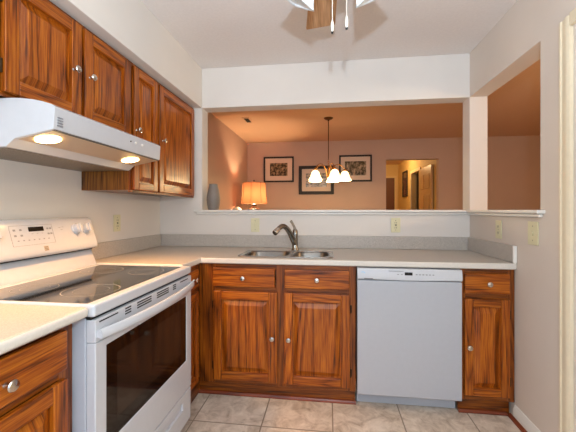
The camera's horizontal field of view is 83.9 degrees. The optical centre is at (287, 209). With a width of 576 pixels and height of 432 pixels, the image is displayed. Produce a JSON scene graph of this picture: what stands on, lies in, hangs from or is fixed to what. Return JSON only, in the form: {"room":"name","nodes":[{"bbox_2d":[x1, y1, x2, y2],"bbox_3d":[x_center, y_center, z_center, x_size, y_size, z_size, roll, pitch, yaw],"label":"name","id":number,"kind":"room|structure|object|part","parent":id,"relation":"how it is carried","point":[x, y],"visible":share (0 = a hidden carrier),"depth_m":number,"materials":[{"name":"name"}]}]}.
{"room":"kitchen","nodes":[
{"label":"kitchen","id":0,"kind":"room"},
{"bbox_2d":[0,113,246,242],"bbox_3d":[-1.256,0.005,2.192,0.120,2.440,7.350,0,0,7],"label":"wall","id":1,"kind":"structure","parent":0,"point":[27,191],"depth_m":2.10,"materials":[{"name":"paint"}]},
{"bbox_2d":[0,0,130,133],"bbox_3d":[-1.103,-0.639,1.479,0.358,0.465,0.813,0,0,7],"label":"upper cabinet","id":2,"kind":"object","parent":1,"relation":"attached to","point":[46,55],"visible":0.85,"depth_m":1.37,"materials":[{"name":"brown wood"}]},
{"bbox_3d":[-0.984,-0.636,1.308,0.020,0.430,0.355,0,0,7],"label":"door","id":3,"kind":"part","parent":2,"relation":"part of","materials":[{"name":"brown wood"}]},
{"bbox_3d":[-0.985,-0.636,1.308,0.017,0.324,0.249,0,0,7],"label":"raised panel","id":4,"kind":"part","parent":2,"relation":"part of","materials":[{"name":"brown wood"}]},
{"bbox_3d":[-0.944,-0.630,1.434,0.031,0.032,0.032,0,0,7],"label":"knob","id":5,"kind":"part","parent":2,"relation":"part of","materials":[{"name":"silver metal"}]},
{"bbox_3d":[-0.932,-0.632,1.531,0.031,0.032,0.032,0,0,7],"label":"knob","id":6,"kind":"part","parent":2,"relation":"part of","materials":[{"name":"silver metal"}]},
{"bbox_3d":[-0.938,-0.636,1.679,0.020,0.430,0.352,0,0,7],"label":"door","id":7,"kind":"part","parent":2,"relation":"part of","materials":[{"name":"brown wood"}]},
{"bbox_3d":[-0.939,-0.636,1.679,0.017,0.324,0.246,0,0,7],"label":"raised panel","id":8,"kind":"part","parent":2,"relation":"part of","materials":[{"name":"brown wood"}]},
{"bbox_2d":[0,98,159,171],"bbox_3d":[-1.024,-0.314,1.515,0.507,0.178,0.720,0,0,7],"label":"range hood","id":9,"kind":"object","parent":1,"relation":"attached to","point":[32,131],"visible":1,"depth_m":1.30,"materials":[{"name":"white metal"}]},
{"bbox_2d":[19,131,155,165],"bbox_3d":[-0.862,-0.269,1.495,0.136,0.028,0.696,0,0,7],"label":"lamp","id":10,"kind":"object","parent":9,"relation":"attached to","point":[70,142],"depth_m":1.37,"materials":[{"name":"white metal"}]},
{"bbox_2d":[113,215,120,231],"bbox_3d":[-1.187,0.091,2.227,0.008,0.116,0.072,0,0,7],"label":"wall outlet","id":11,"kind":"object","parent":1,"relation":"attached to","point":[116,218],"visible":1,"depth_m":2.22,"materials":[{"name":"beige plastic"}]},
{"bbox_2d":[116,218,118,227],"bbox_3d":[-1.184,0.091,2.227,0.002,0.066,0.033,0,0,7],"label":"receptacle","id":12,"kind":"object","parent":11,"relation":"attached to","point":[117,219],"depth_m":2.23,"materials":[{"name":"beige plastic"}]},
{"bbox_2d":[82,61,157,193],"bbox_3d":[-1.034,-0.488,2.031,0.358,0.767,0.290,0,0,7],"label":"upper cabinet","id":13,"kind":"object","parent":1,"relation":"attached to","point":[142,178],"visible":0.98,"depth_m":1.95,"materials":[{"name":"brown wood"}]},
{"bbox_3d":[-0.910,-0.488,2.015,0.010,0.767,0.290,0,0,7],"label":"frame","id":14,"kind":"part","parent":13,"relation":"part of","materials":[{"name":"brown wood"}]},
{"bbox_3d":[-0.895,-0.485,2.016,0.020,0.732,0.260,0,0,7],"label":"door","id":15,"kind":"part","parent":13,"relation":"part of","materials":[{"name":"brown wood"}]},
{"bbox_3d":[-0.896,-0.485,2.016,0.017,0.640,0.168,0,0,7],"label":"raised panel","id":16,"kind":"part","parent":13,"relation":"part of","materials":[{"name":"brown wood"}]},
{"bbox_2d":[91,234,160,259],"bbox_3d":[-1.164,0.260,2.354,0.020,0.102,0.902,0,0,7],"label":"backsplash","id":17,"kind":"structure","parent":1,"relation":"attached to","point":[116,247],"depth_m":2.28,"materials":[{"name":"grey laminate"}]},
{"bbox_2d":[121,81,193,197],"bbox_3d":[-0.977,-0.488,2.478,0.358,0.767,0.604,0,0,7],"label":"upper cabinet","id":18,"kind":"object","parent":1,"relation":"attached to","point":[175,116],"visible":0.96,"depth_m":2.40,"materials":[{"name":"brown wood"}]},
{"bbox_3d":[-0.854,-0.488,2.463,0.010,0.767,0.604,0,0,7],"label":"frame","id":19,"kind":"part","parent":18,"relation":"part of","materials":[{"name":"brown wood"}]},
{"bbox_3d":[-0.841,-0.485,2.450,0.020,0.732,0.563,0,0,7],"label":"door","id":20,"kind":"part","parent":18,"relation":"part of","materials":[{"name":"brown wood"}]},
{"bbox_3d":[-0.842,-0.485,2.450,0.017,0.626,0.457,0,0,7],"label":"raised panel","id":21,"kind":"part","parent":18,"relation":"part of","materials":[{"name":"brown wood"}]},
{"bbox_2d":[50,0,201,107],"bbox_3d":[-1.196,-1.044,0.647,0.384,0.340,4.300,0,0,7],"label":"wall","id":22,"kind":"structure","parent":0,"point":[129,27],"depth_m":1.88,"materials":[{"name":"paint"}]},
{"bbox_2d":[160,53,486,284],"bbox_3d":[0.218,0.005,2.702,2.678,2.440,0.130,0,0,7],"label":"wall","id":23,"kind":"structure","parent":0,"point":[435,79],"depth_m":2.61,"materials":[{"name":"paint"}]},
{"bbox_2d":[251,218,258,231],"bbox_3d":[-0.276,0.127,2.692,0.072,0.116,0.011,0,0,7],"label":"light switch","id":24,"kind":"object","parent":23,"relation":"attached to","point":[254,221],"visible":1,"depth_m":2.69,"materials":[{"name":"beige plastic"}]},
{"bbox_2d":[161,234,467,249],"bbox_3d":[0.144,0.260,2.634,2.504,0.102,0.020,0,0,7],"label":"backsplash","id":25,"kind":"structure","parent":23,"relation":"attached to","point":[215,240],"depth_m":2.61,"materials":[{"name":"grey laminate"}]},
{"bbox_2d":[194,210,544,213],"bbox_3d":[0.335,0.009,2.259,2.374,0.020,1.030,0,0,7],"label":"trim","id":26,"kind":"structure","parent":23,"relation":"attached to","point":[470,211],"depth_m":2.52,"materials":[{"name":"white paint"}]},
{"bbox_2d":[207,184,219,209],"bbox_3d":[-0.653,-0.113,2.808,0.118,0.224,0.118,0,0,7],"label":"vase","id":27,"kind":"object","parent":26,"relation":"on","point":[213,195],"visible":1,"depth_m":2.77,"materials":[{"name":"grey ceramic"}]},
{"bbox_2d":[197,212,542,217],"bbox_3d":[0.260,0.030,2.198,2.208,0.020,0.860,0,0,7],"label":"trim","id":28,"kind":"structure","parent":23,"relation":"attached to","point":[198,213],"depth_m":2.56,"materials":[{"name":"white paint"}]},
{"bbox_2d":[391,218,399,231],"bbox_3d":[0.857,0.121,2.551,0.072,0.116,0.008,0,0,7],"label":"wall outlet","id":29,"kind":"object","parent":23,"relation":"attached to","point":[395,222],"visible":1,"depth_m":2.55,"materials":[{"name":"beige plastic"}]},
{"bbox_2d":[394,221,397,228],"bbox_3d":[0.857,0.121,2.549,0.033,0.066,0.002,0,0,7],"label":"receptacle","id":30,"kind":"object","parent":29,"relation":"attached to","point":[395,222],"depth_m":2.55,"materials":[{"name":"beige plastic"}]},
{"bbox_2d":[141,0,539,164],"bbox_3d":[1.889,-1.265,3.485,6.040,0.100,10.700,0,0,7],"label":"ceiling","id":31,"kind":"structure","parent":0,"point":[215,33],"depth_m":2.40,"materials":[{"name":"paint"}]},
{"bbox_2d":[242,117,252,122],"bbox_3d":[-0.546,-1.210,4.335,0.105,0.008,0.240,0,0,7],"label":"ceiling vent","id":32,"kind":"object","parent":31,"relation":"in","point":[246,120],"visible":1,"depth_m":4.33,"materials":[{"name":"metal"}]},
{"bbox_2d":[309,117,351,182],"bbox_3d":[0.552,-0.794,4.241,0.574,0.840,0.587,0,0,7],"label":"chandelier","id":33,"kind":"object","parent":31,"relation":"hanging from","point":[333,176],"visible":1,"depth_m":4.17,"materials":[{"name":"white glass"}]},
{"bbox_3d":[0.352,-0.449,4.126,0.179,0.125,0.179,0,0,7],"label":"lamp shade","id":34,"kind":"part","parent":33,"relation":"part of","materials":[{"name":"white glass"}]},
{"bbox_3d":[0.535,-0.922,4.239,0.010,0.525,0.010,0,0,30],"label":"stem","id":35,"kind":"part","parent":33,"relation":"part of","materials":[{"name":"brown metal"}]},
{"bbox_3d":[0.586,-0.449,4.030,0.179,0.125,0.179,0,0,7],"label":"lamp shade","id":36,"kind":"part","parent":33,"relation":"part of","materials":[{"name":"white glass"}]},
{"bbox_3d":[0.749,-0.449,4.224,0.179,0.125,0.179,0,0,7],"label":"lamp shade","id":37,"kind":"part","parent":33,"relation":"part of","materials":[{"name":"white glass"}]},
{"bbox_2d":[287,0,375,33],"bbox_3d":[0.133,-0.920,1.129,1.209,0.588,1.175,0,0,7],"label":"ceiling fan","id":38,"kind":"object","parent":31,"relation":"hanging from","point":[321,13],"visible":1,"depth_m":1.54,"materials":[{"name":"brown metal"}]},
{"bbox_3d":[0.041,-0.810,1.181,0.117,0.132,0.106,0,0,37],"label":"lamp shade","id":39,"kind":"part","parent":38,"relation":"part of","materials":[{"name":"white glass"}]},
{"bbox_3d":[0.153,-0.978,1.501,0.161,0.027,0.430,0,0,7],"label":"blade","id":40,"kind":"part","parent":38,"relation":"part of","materials":[{"name":"brown wood"}]},
{"bbox_3d":[0.300,-0.810,1.148,0.117,0.132,0.106,0,0,-23],"label":"lamp shade","id":41,"kind":"part","parent":38,"relation":"part of","materials":[{"name":"white glass"}]},
{"bbox_2d":[181,384,520,431],"bbox_3d":[-0.110,1.265,0.576,2.798,0.080,4.430,0,0,7],"label":"floor","id":42,"kind":"structure","parent":0,"point":[209,412],"depth_m":1.88,"materials":[{"name":"tile"}]},
{"bbox_2d":[0,324,71,431],"bbox_3d":[-1.053,0.790,0.670,0.657,0.868,0.882,0,0,7],"label":"base cabinet","id":43,"kind":"object","parent":42,"relation":"on","point":[36,375],"visible":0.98,"depth_m":0.93,"materials":[{"name":"brown wood"}]},
{"bbox_3d":[-0.718,0.454,0.829,0.031,0.032,0.032,0,0,7],"label":"knob","id":44,"kind":"part","parent":43,"relation":"part of","materials":[{"name":"silver metal"}]},
{"bbox_3d":[-0.742,0.823,0.839,0.017,0.459,0.288,0,0,7],"label":"raised panel","id":45,"kind":"part","parent":43,"relation":"part of","materials":[{"name":"brown wood"}]},
{"bbox_3d":[-0.741,0.447,0.838,0.020,0.127,0.392,0,0,7],"label":"drawer","id":46,"kind":"part","parent":43,"relation":"part of","materials":[{"name":"brown wood"}]},
{"bbox_3d":[-0.741,0.823,0.839,0.020,0.565,0.394,0,0,7],"label":"door","id":47,"kind":"part","parent":43,"relation":"part of","materials":[{"name":"brown wood"}]},
{"bbox_2d":[0,304,87,354],"bbox_3d":[-1.047,0.286,0.659,0.674,0.138,0.902,0,0,7],"label":"countertop","id":48,"kind":"structure","parent":43,"relation":"on","point":[20,325],"depth_m":0.94,"materials":[{"name":"laminate"}]},
{"bbox_2d":[0,217,194,431],"bbox_3d":[-0.896,0.634,1.480,0.728,1.181,0.761,0,0,7],"label":"range","id":49,"kind":"object","parent":42,"relation":"on","point":[131,351],"visible":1,"depth_m":1.39,"materials":[{"name":"white metal"}]},
{"bbox_3d":[-1.212,0.133,1.519,0.091,0.178,0.761,0,0,7],"label":"control panel","id":50,"kind":"part","parent":49,"relation":"part of","materials":[{"name":"white ceramic"}]},
{"bbox_3d":[-1.155,0.102,1.761,0.040,0.059,0.061,0,0,7],"label":"control knob","id":51,"kind":"part","parent":49,"relation":"part of","materials":[{"name":"white plastic"}]},
{"bbox_3d":[-1.146,0.102,1.828,0.040,0.059,0.061,0,0,7],"label":"control knob","id":52,"kind":"part","parent":49,"relation":"part of","materials":[{"name":"white plastic"}]},
{"bbox_2d":[0,264,190,316],"bbox_3d":[-0.886,0.338,1.478,0.583,0.043,0.761,0,0,7],"label":"cooktop","id":53,"kind":"object","parent":49,"relation":"in","point":[105,290],"depth_m":1.36,"materials":[{"name":"black ceramic"}]},
{"bbox_3d":[-0.612,0.718,1.444,0.034,0.542,0.753,0,0,7],"label":"oven door","id":54,"kind":"part","parent":49,"relation":"part of","materials":[{"name":"white metal"}]},
{"bbox_3d":[-0.564,0.418,1.438,0.060,0.037,0.741,0,0,7],"label":"handle","id":55,"kind":"part","parent":49,"relation":"part of","materials":[{"name":"white ceramic"}]},
{"bbox_3d":[-0.613,1.083,1.444,0.032,0.174,0.753,0,0,7],"label":"storage drawer","id":56,"kind":"part","parent":49,"relation":"part of","materials":[{"name":"white metal"}]},
{"bbox_2d":[188,264,199,402],"bbox_3d":[-0.881,0.787,2.040,0.657,0.874,0.342,0,0,7],"label":"base cabinet","id":57,"kind":"object","parent":42,"relation":"on","point":[195,383],"visible":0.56,"depth_m":2.03,"materials":[{"name":"brown wood"}]},
{"bbox_3d":[-0.601,0.816,1.961,0.017,0.486,0.142,0,0,7],"label":"raised panel","id":58,"kind":"part","parent":57,"relation":"part of","materials":[{"name":"brown wood"}]},
{"bbox_3d":[-0.600,0.437,1.961,0.020,0.120,0.234,0,0,7],"label":"drawer","id":59,"kind":"part","parent":57,"relation":"part of","materials":[{"name":"brown wood"}]},
{"bbox_3d":[-0.600,0.816,1.961,0.020,0.578,0.234,0,0,7],"label":"door","id":60,"kind":"part","parent":57,"relation":"part of","materials":[{"name":"brown wood"}]},
{"bbox_3d":[-0.613,0.740,1.979,0.010,0.780,0.288,0,0,7],"label":"frame","id":61,"kind":"part","parent":57,"relation":"part of","materials":[{"name":"brown wood"}]},
{"bbox_2d":[199,263,355,399],"bbox_3d":[-0.056,0.787,2.327,1.028,0.874,0.638,0,0,7],"label":"base cabinet","id":62,"kind":"object","parent":42,"relation":"on","point":[296,335],"visible":0.98,"depth_m":2.05,"materials":[{"name":"brown wood"}]},
{"bbox_3d":[-0.287,0.437,2.075,0.410,0.120,0.020,0,0,7],"label":"drawer","id":63,"kind":"part","parent":62,"relation":"part of","materials":[{"name":"brown wood"}]},
{"bbox_3d":[-0.278,0.816,2.074,0.422,0.578,0.020,0,0,7],"label":"door","id":64,"kind":"part","parent":62,"relation":"part of","materials":[{"name":"brown wood"}]},
{"bbox_3d":[-0.278,0.816,2.075,0.316,0.472,0.017,0,0,7],"label":"raised panel","id":65,"kind":"part","parent":62,"relation":"part of","materials":[{"name":"brown wood"}]},
{"bbox_2d":[199,389,355,404],"bbox_3d":[-0.084,1.215,2.088,1.032,0.019,0.018,0,0,7],"label":"trim","id":66,"kind":"structure","parent":62,"relation":"attached to","point":[205,391],"depth_m":2.08,"materials":[{"name":"brown wood"}]},
{"bbox_2d":[91,234,516,269],"bbox_3d":[0.089,0.279,2.197,2.544,0.140,0.902,0,0,7],"label":"countertop","id":67,"kind":"structure","parent":62,"relation":"on","point":[190,250],"depth_m":2.34,"materials":[{"name":"laminate"}]},
{"bbox_2d":[238,250,332,279],"bbox_3d":[-0.006,0.390,2.254,0.641,0.165,0.329,0,0,7],"label":"sink","id":68,"kind":"object","parent":67,"relation":"in","point":[250,253],"visible":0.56,"depth_m":2.36,"materials":[{"name":"metal"}]},
{"bbox_3d":[-0.140,0.390,2.270,0.306,0.164,0.274,0,0,7],"label":"bowl","id":69,"kind":"part","parent":68,"relation":"part of","materials":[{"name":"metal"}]},
{"bbox_3d":[0.162,0.380,2.232,0.241,0.144,0.274,0,0,7],"label":"bowl","id":70,"kind":"part","parent":68,"relation":"part of","materials":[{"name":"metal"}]},
{"bbox_2d":[272,220,298,250],"bbox_3d":[-0.023,0.195,2.409,0.076,0.232,0.270,0,0,43],"label":"kitchen faucet","id":71,"kind":"object","parent":67,"relation":"on","point":[293,235],"visible":1,"depth_m":2.44,"materials":[{"name":"silver metal"}]},
{"bbox_3d":[-0.007,0.192,2.410,0.042,0.178,0.223,0,0,41],"label":"spout","id":72,"kind":"part","parent":71,"relation":"part of","materials":[{"name":"silver metal"}]},
{"bbox_3d":[0.180,0.437,2.016,0.406,0.120,0.020,0,0,7],"label":"drawer","id":73,"kind":"part","parent":62,"relation":"part of","materials":[{"name":"brown wood"}]},
{"bbox_3d":[0.180,0.816,2.016,0.412,0.578,0.020,0,0,7],"label":"door","id":74,"kind":"part","parent":62,"relation":"part of","materials":[{"name":"brown wood"}]},
{"bbox_3d":[0.180,0.816,2.017,0.306,0.472,0.017,0,0,7],"label":"raised panel","id":75,"kind":"part","parent":62,"relation":"part of","materials":[{"name":"brown wood"}]},
{"bbox_2d":[356,266,462,407],"bbox_3d":[0.759,0.788,2.219,0.601,0.869,0.634,0,0,7],"label":"dishwasher","id":76,"kind":"object","parent":42,"relation":"on","point":[409,320],"visible":0.98,"depth_m":1.92,"materials":[{"name":"white metal"}]},
{"bbox_3d":[0.735,1.174,2.016,0.596,0.096,0.011,0,0,7],"label":"toe panel","id":77,"kind":"part","parent":76,"relation":"part of","materials":[{"name":"white metal"}]},
{"bbox_2d":[457,269,513,413],"bbox_3d":[1.214,0.787,2.167,0.302,0.874,0.638,0,0,7],"label":"base cabinet","id":78,"kind":"object","parent":42,"relation":"on","point":[487,294],"visible":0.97,"depth_m":1.89,"materials":[{"name":"brown wood"}]},
{"bbox_2d":[458,408,507,415],"bbox_3d":[1.170,1.215,1.931,0.274,0.019,0.018,0,0,7],"label":"trim","id":79,"kind":"structure","parent":78,"relation":"attached to","point":[460,410],"depth_m":1.93,"materials":[{"name":"brown wood"}]},
{"bbox_3d":[1.172,0.812,1.893,0.158,0.482,0.017,0,0,7],"label":"raised panel","id":80,"kind":"part","parent":78,"relation":"part of","materials":[{"name":"brown wood"}]},
{"bbox_3d":[1.172,0.435,1.891,0.250,0.120,0.020,0,0,7],"label":"drawer","id":81,"kind":"part","parent":78,"relation":"part of","materials":[{"name":"brown wood"}]},
{"bbox_3d":[1.172,0.812,1.891,0.250,0.574,0.020,0,0,7],"label":"door","id":82,"kind":"part","parent":78,"relation":"part of","materials":[{"name":"brown wood"}]},
{"bbox_2d":[247,135,539,209],"bbox_3d":[2.146,0.005,5.528,6.040,2.440,0.120,0,0,7],"label":"wall","id":83,"kind":"structure","parent":0,"point":[513,162],"depth_m":5.50,"materials":[{"name":"paint"}]},
{"bbox_2d":[264,156,293,181],"bbox_3d":[-0.167,-0.725,5.744,0.545,0.456,0.026,0,0,7],"label":"framed picture","id":84,"kind":"object","parent":83,"relation":"attached to","point":[276,169],"visible":0.91,"depth_m":5.74},
{"bbox_2d":[270,163,287,175],"bbox_3d":[-0.167,-0.725,5.746,0.319,0.230,0.003,0,0,7],"label":"print","id":85,"kind":"object","parent":84,"relation":"attached to","point":[276,169],"depth_m":5.74},
{"bbox_2d":[299,165,333,193],"bbox_3d":[0.499,-0.527,5.660,0.618,0.505,0.026,0,0,7],"label":"framed picture","id":86,"kind":"object","parent":83,"relation":"attached to","point":[305,187],"visible":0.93,"depth_m":5.66},
{"bbox_2d":[306,173,326,186],"bbox_3d":[0.499,-0.527,5.662,0.368,0.245,0.003,0,0,7],"label":"print","id":87,"kind":"object","parent":86,"relation":"attached to","point":[323,175],"depth_m":5.66},
{"bbox_2d":[339,155,371,181],"bbox_3d":[1.173,-0.724,5.575,0.560,0.462,0.026,0,0,7],"label":"framed picture","id":88,"kind":"object","parent":83,"relation":"attached to","point":[359,167],"visible":0.89,"depth_m":5.57},
{"bbox_2d":[345,161,365,174],"bbox_3d":[1.173,-0.724,5.578,0.364,0.246,0.003,0,0,7],"label":"print","id":89,"kind":"object","parent":88,"relation":"attached to","point":[352,167],"depth_m":5.57},
{"bbox_2d":[386,164,418,209],"bbox_3d":[3.540,0.005,8.518,4.020,2.440,0.100,0,0,7],"label":"wall","id":90,"kind":"structure","parent":0,"point":[391,169],"depth_m":8.55,"materials":[{"name":"paint"}]},
{"bbox_2d":[386,178,393,209],"bbox_3d":[2.707,0.183,8.555,0.255,2.065,0.025,0,0,7],"label":"door","id":91,"kind":"structure","parent":90,"relation":"in","point":[389,181],"depth_m":8.54,"materials":[{"name":"brown wood"}]},
{"bbox_2d":[386,176,396,209],"bbox_3d":[2.710,0.160,8.562,0.362,2.130,0.020,0,0,7],"label":"trim","id":92,"kind":"structure","parent":90,"relation":"attached to","point":[394,177],"depth_m":8.53,"materials":[{"name":"white wood"}]},
{"bbox_2d":[398,160,435,209],"bbox_3d":[2.799,0.005,7.034,0.100,2.440,3.030,0,0,7],"label":"wall","id":93,"kind":"structure","parent":0,"point":[403,202],"depth_m":7.15,"materials":[{"name":"paint"}]},
{"bbox_2d":[402,170,407,196],"bbox_3d":[2.826,-0.625,7.751,0.024,0.620,0.460,0,0,7],"label":"framed picture","id":94,"kind":"object","parent":93,"relation":"attached to","point":[405,173],"visible":1,"depth_m":7.69},
{"bbox_2d":[403,172,405,195],"bbox_3d":[2.832,-0.625,7.750,0.011,0.559,0.399,0,0,7],"label":"print","id":95,"kind":"object","parent":94,"relation":"attached to","point":[404,173],"depth_m":7.79},
{"bbox_2d":[410,167,420,209],"bbox_3d":[2.712,0.180,6.838,0.025,2.090,0.780,0,0,7],"label":"trim","id":96,"kind":"structure","parent":93,"relation":"attached to","point":[419,168],"depth_m":7.15,"materials":[{"name":"white wood"}]},
{"bbox_2d":[419,164,432,209],"bbox_3d":[2.591,0.205,6.055,0.043,2.020,0.775,0,0,7],"label":"door","id":97,"kind":"structure","parent":93,"relation":"in","point":[426,173],"depth_m":5.93,"materials":[{"name":"wood"}]},
{"bbox_2d":[470,0,575,431],"bbox_3d":[1.205,0.005,0.345,0.130,2.440,4.300,0,0,7],"label":"wall","id":98,"kind":"structure","parent":0,"point":[528,33],"depth_m":1.69,"materials":[{"name":"beige paint"}]},
{"bbox_2d":[468,237,513,262],"bbox_3d":[1.359,0.260,2.179,0.020,0.102,0.620,0,0,7],"label":"backsplash","id":99,"kind":"structure","parent":98,"relation":"attached to","point":[501,251],"depth_m":2.11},
{"bbox_2d":[495,220,501,238],"bbox_3d":[1.351,0.125,2.058,0.007,0.116,0.072,0,0,7],"label":"wall outlet","id":100,"kind":"object","parent":98,"relation":"attached to","point":[498,224],"visible":1,"depth_m":2.05,"materials":[{"name":"beige plastic"}]},
{"bbox_2d":[508,413,526,431],"bbox_3d":[1.289,1.216,1.708,0.017,0.018,0.404,0,0,7],"label":"trim","id":101,"kind":"structure","parent":98,"relation":"attached to","point":[521,428],"depth_m":1.82,"materials":[{"name":"brown wood"}]},
{"bbox_2d":[513,405,540,431],"bbox_3d":[1.302,1.183,1.693,0.013,0.084,0.378,0,0,7],"label":"baseboard","id":102,"kind":"structure","parent":98,"relation":"attached to","point":[518,414],"depth_m":1.78,"materials":[{"name":"white paint"}]},
{"bbox_2d":[528,221,538,245],"bbox_3d":[1.305,0.124,1.712,0.011,0.125,0.086,0,0,7],"label":"light switch","id":103,"kind":"object","parent":98,"relation":"attached to","point":[533,227],"visible":1,"depth_m":1.70,"materials":[{"name":"beige plastic"}]},
{"bbox_2d":[559,15,572,431],"bbox_3d":[1.271,0.175,1.471,0.020,2.100,0.070,0,0,7],"label":"trim","id":104,"kind":"structure","parent":98,"relation":"attached to","point":[565,30],"depth_m":1.46,"materials":[{"name":"beige paint"}]},
{"bbox_2d":[569,8,575,24],"bbox_3d":[1.212,-0.855,0.994,0.018,0.060,0.890,0,0,7],"label":"trim","id":105,"kind":"structure","parent":98,"relation":"attached to","point":[572,15],"depth_m":1.42,"materials":[{"name":"beige paint"}]},
{"bbox_3d":[2.166,1.265,5.682,6.040,0.080,6.270,0,0,7],"label":"floor","id":106,"kind":"structure","parent":0,"visible":0},
{"bbox_3d":[-0.610,0.725,5.008,0.420,1.000,1.000,0,0,7],"label":"sideboard","id":107,"kind":"object","parent":106,"relation":"on","visible":0},
{"bbox_2d":[240,180,267,209],"bbox_3d":[-0.524,-0.122,4.947,0.417,0.694,0.418,0,0,7],"label":"table lamp","id":108,"kind":"object","parent":107,"relation":"on","point":[253,193],"visible":0.81,"depth_m":4.79,"materials":[{"name":"orange fabric"}]},
{"bbox_3d":[-0.524,-0.257,4.947,0.410,0.315,0.410,0,0,7],"label":"lamp shade","id":109,"kind":"part","parent":108,"relation":"part of","materials":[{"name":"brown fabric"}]}
]}

